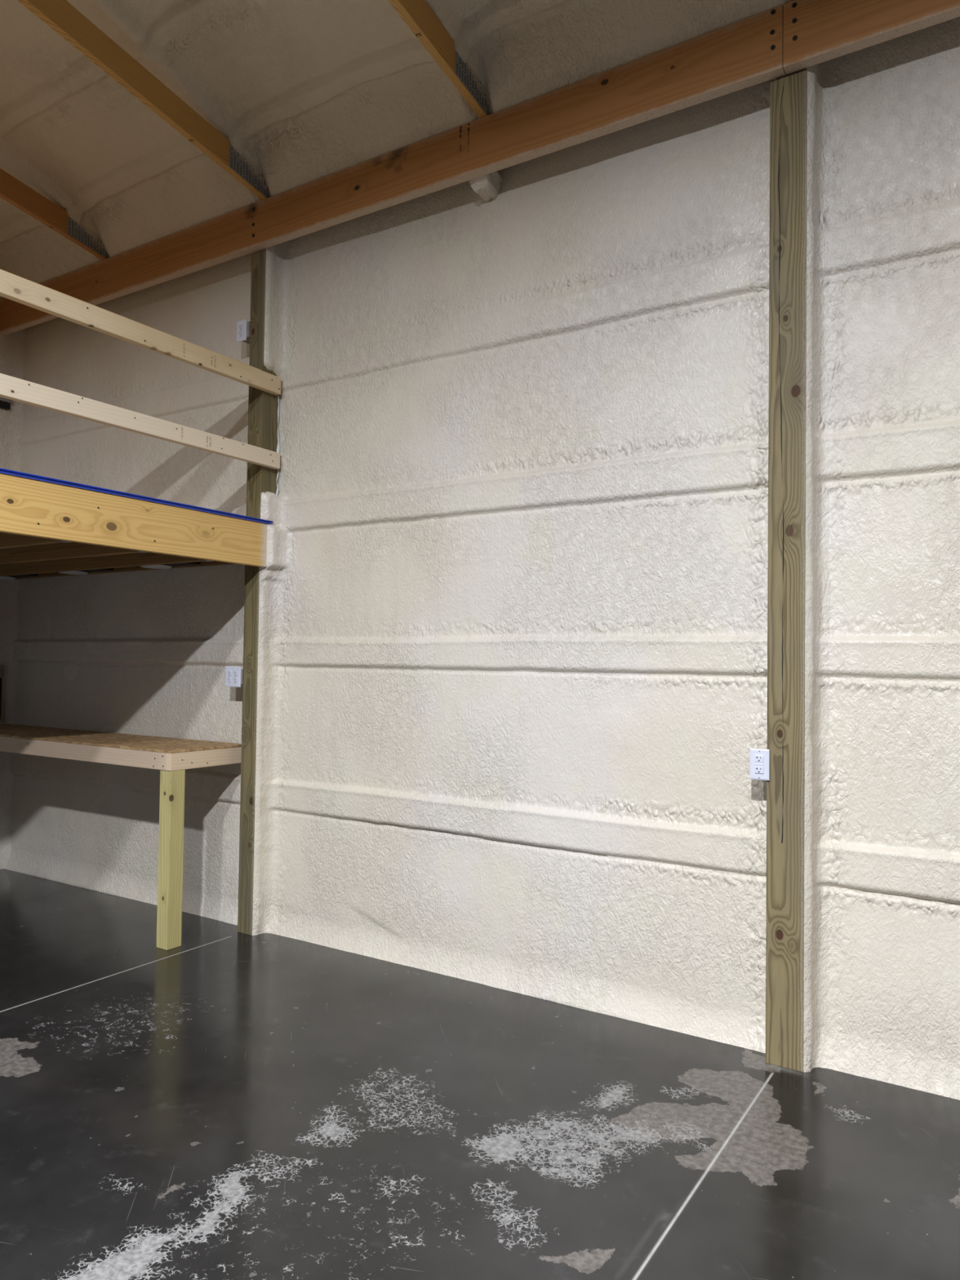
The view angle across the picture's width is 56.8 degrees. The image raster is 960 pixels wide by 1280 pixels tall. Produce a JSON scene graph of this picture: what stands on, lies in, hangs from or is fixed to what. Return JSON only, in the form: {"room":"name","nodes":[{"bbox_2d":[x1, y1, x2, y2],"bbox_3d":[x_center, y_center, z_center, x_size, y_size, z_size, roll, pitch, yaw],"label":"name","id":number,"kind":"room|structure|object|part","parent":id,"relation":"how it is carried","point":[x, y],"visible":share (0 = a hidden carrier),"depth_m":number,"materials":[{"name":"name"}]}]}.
{"room":"workshop","nodes":[
{"label":"workshop","id":0,"kind":"room"},
{"bbox_2d":[0,297,25,869],"bbox_3d":[-6.870,-1.818,0.329,0.050,6.346,13.900,0,-2,32],"label":"wall","id":1,"kind":"structure","parent":0,"point":[12,344],"depth_m":6.07,"materials":[{"name":"plastic"}]},
{"bbox_2d":[0,0,794,297],"bbox_3d":[-0.987,-3.754,-3.316,14.100,2.506,13.920,0,-2,32],"label":"ceiling","id":2,"kind":"structure","parent":0,"point":[308,91],"depth_m":4.19,"materials":[{"name":"plastic"}]},
{"bbox_2d":[0,868,959,1279],"bbox_3d":[-1.014,1.337,-3.431,14.050,0.003,14.000,0,-2,32],"label":"floor","id":3,"kind":"structure","parent":0,"point":[225,1103],"depth_m":2.73,"materials":[{"name":"concrete"}]},
{"bbox_2d":[0,724,241,950],"bbox_3d":[-2.387,1.055,5.223,2.312,0.985,0.498,0,-2,32],"label":"workbench","id":4,"kind":"object","parent":3,"relation":"on","point":[171,756],"visible":0.89,"depth_m":4.56,"materials":[{"name":"wood"}]},
{"bbox_3d":[-1.555,1.096,4.461,0.084,0.884,0.087,0,-2,32],"label":"leg","id":5,"kind":"part","parent":4,"relation":"part of","materials":[{"name":"beige wood"}]},
{"bbox_2d":[237,249,279,935],"bbox_3d":[-1.178,-0.268,4.784,0.107,3.639,0.145,0,-2,32],"label":"timber post","id":6,"kind":"object","parent":3,"relation":"on","point":[263,406],"visible":0.55,"depth_m":4.72,"materials":[{"name":"brown wood"}]},
{"bbox_2d":[0,473,267,567],"bbox_3d":[-2.124,-0.555,3.153,0.040,0.227,3.820,0,-2,32],"label":"board","id":7,"kind":"object","parent":6,"relation":"attached to","point":[28,507],"visible":0.93,"depth_m":3.96,"materials":[{"name":"brown wood"}]},
{"bbox_2d":[0,532,70,548],"bbox_3d":[-2.799,-0.529,4.436,2.468,0.228,0.042,0,-2,32],"label":"joist","id":8,"kind":"object","parent":7,"relation":"attached to","point":[6,540],"visible":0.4,"depth_m":3.93,"materials":[{"name":"wood"}]},
{"bbox_2d":[0,542,147,564],"bbox_3d":[-2.593,-0.517,4.761,2.468,0.228,0.042,0,-2,32],"label":"joist","id":9,"kind":"object","parent":7,"relation":"attached to","point":[55,551],"visible":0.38,"depth_m":4.44,"materials":[{"name":"wood"}]},
{"bbox_2d":[0,551,213,576],"bbox_3d":[-2.387,-0.506,5.086,2.468,0.228,0.042,0,-2,32],"label":"joist","id":10,"kind":"object","parent":7,"relation":"attached to","point":[135,559],"visible":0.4,"depth_m":4.90,"materials":[{"name":"wood"}]},
{"bbox_2d":[0,572,57,579],"bbox_3d":[-2.949,-0.450,5.642,0.358,0.096,0.584,2,-2,-40],"label":"recessed light","id":11,"kind":"object","parent":10,"relation":"attached to","point":[7,577],"visible":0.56,"depth_m":5.73,"materials":[{"name":"white plastic"}]},
{"bbox_2d":[58,566,138,574],"bbox_3d":[-2.256,-0.451,5.243,0.625,0.096,0.368,0,-2,32],"label":"recessed light","id":12,"kind":"object","parent":10,"relation":"attached to","point":[84,571],"visible":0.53,"depth_m":5.33,"materials":[{"name":"white plastic"}]},
{"bbox_2d":[140,561,200,568],"bbox_3d":[-1.681,-0.454,4.840,0.330,0.096,0.468,2,-2,-27],"label":"recessed light","id":13,"kind":"object","parent":10,"relation":"attached to","point":[162,566],"visible":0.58,"depth_m":4.91,"materials":[{"name":"white plastic"}]},
{"bbox_2d":[0,467,273,524],"bbox_3d":[-3.179,-0.677,3.804,2.523,0.020,3.785,0,-2,32],"label":"floor panel","id":14,"kind":"object","parent":7,"relation":"on","point":[3,471],"visible":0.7,"depth_m":3.97,"materials":[{"name":"blue"}]},
{"bbox_2d":[0,373,279,469],"bbox_3d":[-2.115,-1.021,3.170,0.040,0.085,3.832,0,-2,32],"label":"guard rail","id":15,"kind":"object","parent":6,"relation":"attached to","point":[11,388],"visible":1,"depth_m":3.99,"materials":[{"name":"brown wood"}]},
{"bbox_2d":[0,269,280,395],"bbox_3d":[-2.110,-1.426,3.179,0.040,0.091,3.828,0,-2,32],"label":"guard rail","id":16,"kind":"object","parent":6,"relation":"attached to","point":[13,287],"visible":1,"depth_m":3.99,"materials":[{"name":"brown wood"}]},
{"bbox_2d":[225,666,243,687],"bbox_3d":[-1.293,0.199,4.817,0.122,0.110,0.135,0,-2,32],"label":"wall outlet","id":17,"kind":"object","parent":6,"relation":"attached to","point":[233,674],"visible":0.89,"depth_m":4.76,"materials":[{"name":"white plastic"}]},
{"bbox_2d":[226,670,231,675],"bbox_3d":[-1.349,0.178,4.776,0.031,0.031,0.004,0,-2,32],"label":"socket","id":18,"kind":"object","parent":17,"relation":"attached to","point":[228,672],"depth_m":4.77,"materials":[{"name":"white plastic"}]},
{"bbox_2d":[232,677,237,683],"bbox_3d":[-1.311,0.215,4.750,0.031,0.031,0.004,0,-2,32],"label":"socket","id":19,"kind":"object","parent":17,"relation":"attached to","point":[234,679],"depth_m":4.75,"materials":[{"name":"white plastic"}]},
{"bbox_2d":[233,670,237,675],"bbox_3d":[-1.310,0.178,4.751,0.031,0.031,0.004,0,-2,32],"label":"socket","id":20,"kind":"object","parent":17,"relation":"attached to","point":[235,672],"depth_m":4.75,"materials":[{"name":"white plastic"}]},
{"bbox_2d":[235,319,249,344],"bbox_3d":[-1.255,-1.675,4.859,0.091,0.114,0.135,0,-2,32],"label":"wall outlet","id":21,"kind":"object","parent":6,"relation":"attached to","point":[242,334],"visible":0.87,"depth_m":4.80,"materials":[{"name":"white plastic"}]},
{"bbox_2d":[238,324,243,329],"bbox_3d":[-1.296,-1.696,4.808,0.031,0.031,0.004,0,-2,32],"label":"socket","id":22,"kind":"object","parent":21,"relation":"attached to","point":[240,326],"depth_m":4.81,"materials":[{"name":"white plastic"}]},
{"bbox_2d":[0,4,785,335],"bbox_3d":[-1.074,-2.211,4.670,5.202,0.236,0.052,0,-2,32],"label":"beam","id":23,"kind":"structure","parent":6,"relation":"on","point":[747,52],"depth_m":4.02,"materials":[{"name":"brown wood"}]},
{"bbox_2d":[0,168,110,260],"bbox_3d":[-5.902,-3.770,-0.257,0.041,2.496,13.630,0,-2,32],"label":"roof truss","id":24,"kind":"object","parent":23,"relation":"on","point":[12,190],"visible":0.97,"depth_m":5.11,"materials":[{"name":"wood"},{"name":"galvanized steel"}]},
{"bbox_3d":[-2.343,-2.427,5.323,0.002,0.188,0.280,0,-2,32],"label":"connector plate","id":25,"kind":"part","parent":24,"relation":"part of","materials":[{"name":"grey metal"}]},
{"bbox_2d":[17,0,270,199],"bbox_3d":[-4.744,-3.774,-0.990,0.041,2.496,13.630,0,-2,32],"label":"roof truss","id":26,"kind":"object","parent":23,"relation":"on","point":[60,15],"visible":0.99,"depth_m":4.06,"materials":[{"name":"wood"},{"name":"galvanized steel"}]},
{"bbox_3d":[-1.185,-2.431,4.590,0.002,0.188,0.280,0,-2,32],"label":"connector plate","id":27,"kind":"part","parent":26,"relation":"part of","materials":[{"name":"grey metal"}]},
{"bbox_2d":[387,0,490,118],"bbox_3d":[-3.587,-3.778,-1.722,0.041,2.496,13.630,0,-2,32],"label":"roof truss","id":28,"kind":"object","parent":23,"relation":"on","point":[417,15],"visible":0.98,"depth_m":3.67,"materials":[{"name":"wood"},{"name":"galvanized steel"}]},
{"bbox_3d":[-0.028,-2.435,3.857,0.002,0.188,0.280,0,-2,32],"label":"connector plate","id":29,"kind":"part","parent":28,"relation":"part of","materials":[{"name":"grey metal"}]},
{"bbox_2d":[467,170,503,201],"bbox_3d":[0.017,-2.102,4.085,0.152,0.113,0.156,0,-2,32],"label":"block","id":30,"kind":"object","parent":23,"relation":"attached to","point":[488,186],"visible":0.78,"depth_m":4.06,"materials":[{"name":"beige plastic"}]},
{"bbox_2d":[765,69,807,1071],"bbox_3d":[1.157,-0.276,3.303,0.133,3.639,0.140,0,-2,32],"label":"timber post","id":31,"kind":"object","parent":3,"relation":"on","point":[784,916],"visible":0.75,"depth_m":3.24,"materials":[{"name":"brown wood"}]},
{"bbox_2d":[749,748,769,780],"bbox_3d":[1.061,0.459,3.316,0.071,0.113,0.136,0,-2,32],"label":"wall outlet","id":32,"kind":"object","parent":31,"relation":"attached to","point":[759,758],"visible":0.95,"depth_m":3.26,"materials":[{"name":"white plastic"}]},
{"bbox_2d":[754,766,763,773],"bbox_3d":[1.025,0.478,3.259,0.032,0.023,0.002,0,-2,32],"label":"socket","id":33,"kind":"object","parent":32,"relation":"attached to","point":[757,770],"depth_m":3.26,"materials":[{"name":"white plastic"}]},
{"bbox_2d":[755,755,763,762],"bbox_3d":[1.026,0.437,3.260,0.032,0.023,0.002,0,-2,32],"label":"socket","id":34,"kind":"object","parent":32,"relation":"attached to","point":[758,758],"depth_m":3.26,"materials":[{"name":"white plastic"}]},
{"bbox_2d":[754,755,764,773],"bbox_3d":[1.027,0.458,3.262,0.033,0.067,0.003,0,-2,32],"label":"receptacle","id":35,"kind":"object","parent":32,"relation":"attached to","point":[758,759],"depth_m":3.26,"materials":[{"name":"white plastic"}]},
{"bbox_2d":[782,0,959,74],"bbox_3d":[2.729,-2.224,2.262,3.796,0.236,0.052,0,-2,32],"label":"beam","id":36,"kind":"structure","parent":31,"relation":"on","point":[815,32],"depth_m":3.14,"materials":[{"name":"brown wood"}]},
{"bbox_2d":[4,16,959,1100],"bbox_3d":[2.679,-0.448,2.459,14.100,4.020,0.328,0,-2,32],"label":"wall","id":37,"kind":"structure","parent":0,"point":[512,677],"depth_m":3.83,"materials":[{"name":"plastic"}]},
{"bbox_2d":[15,560,235,579],"bbox_3d":[-2.210,-0.514,5.457,2.370,0.188,0.038,0,-2,32],"label":"joist","id":38,"kind":"object","parent":37,"relation":"attached to","point":[214,562],"visible":0.04,"depth_m":5.40,"materials":[{"name":"brown wood"}]}
]}

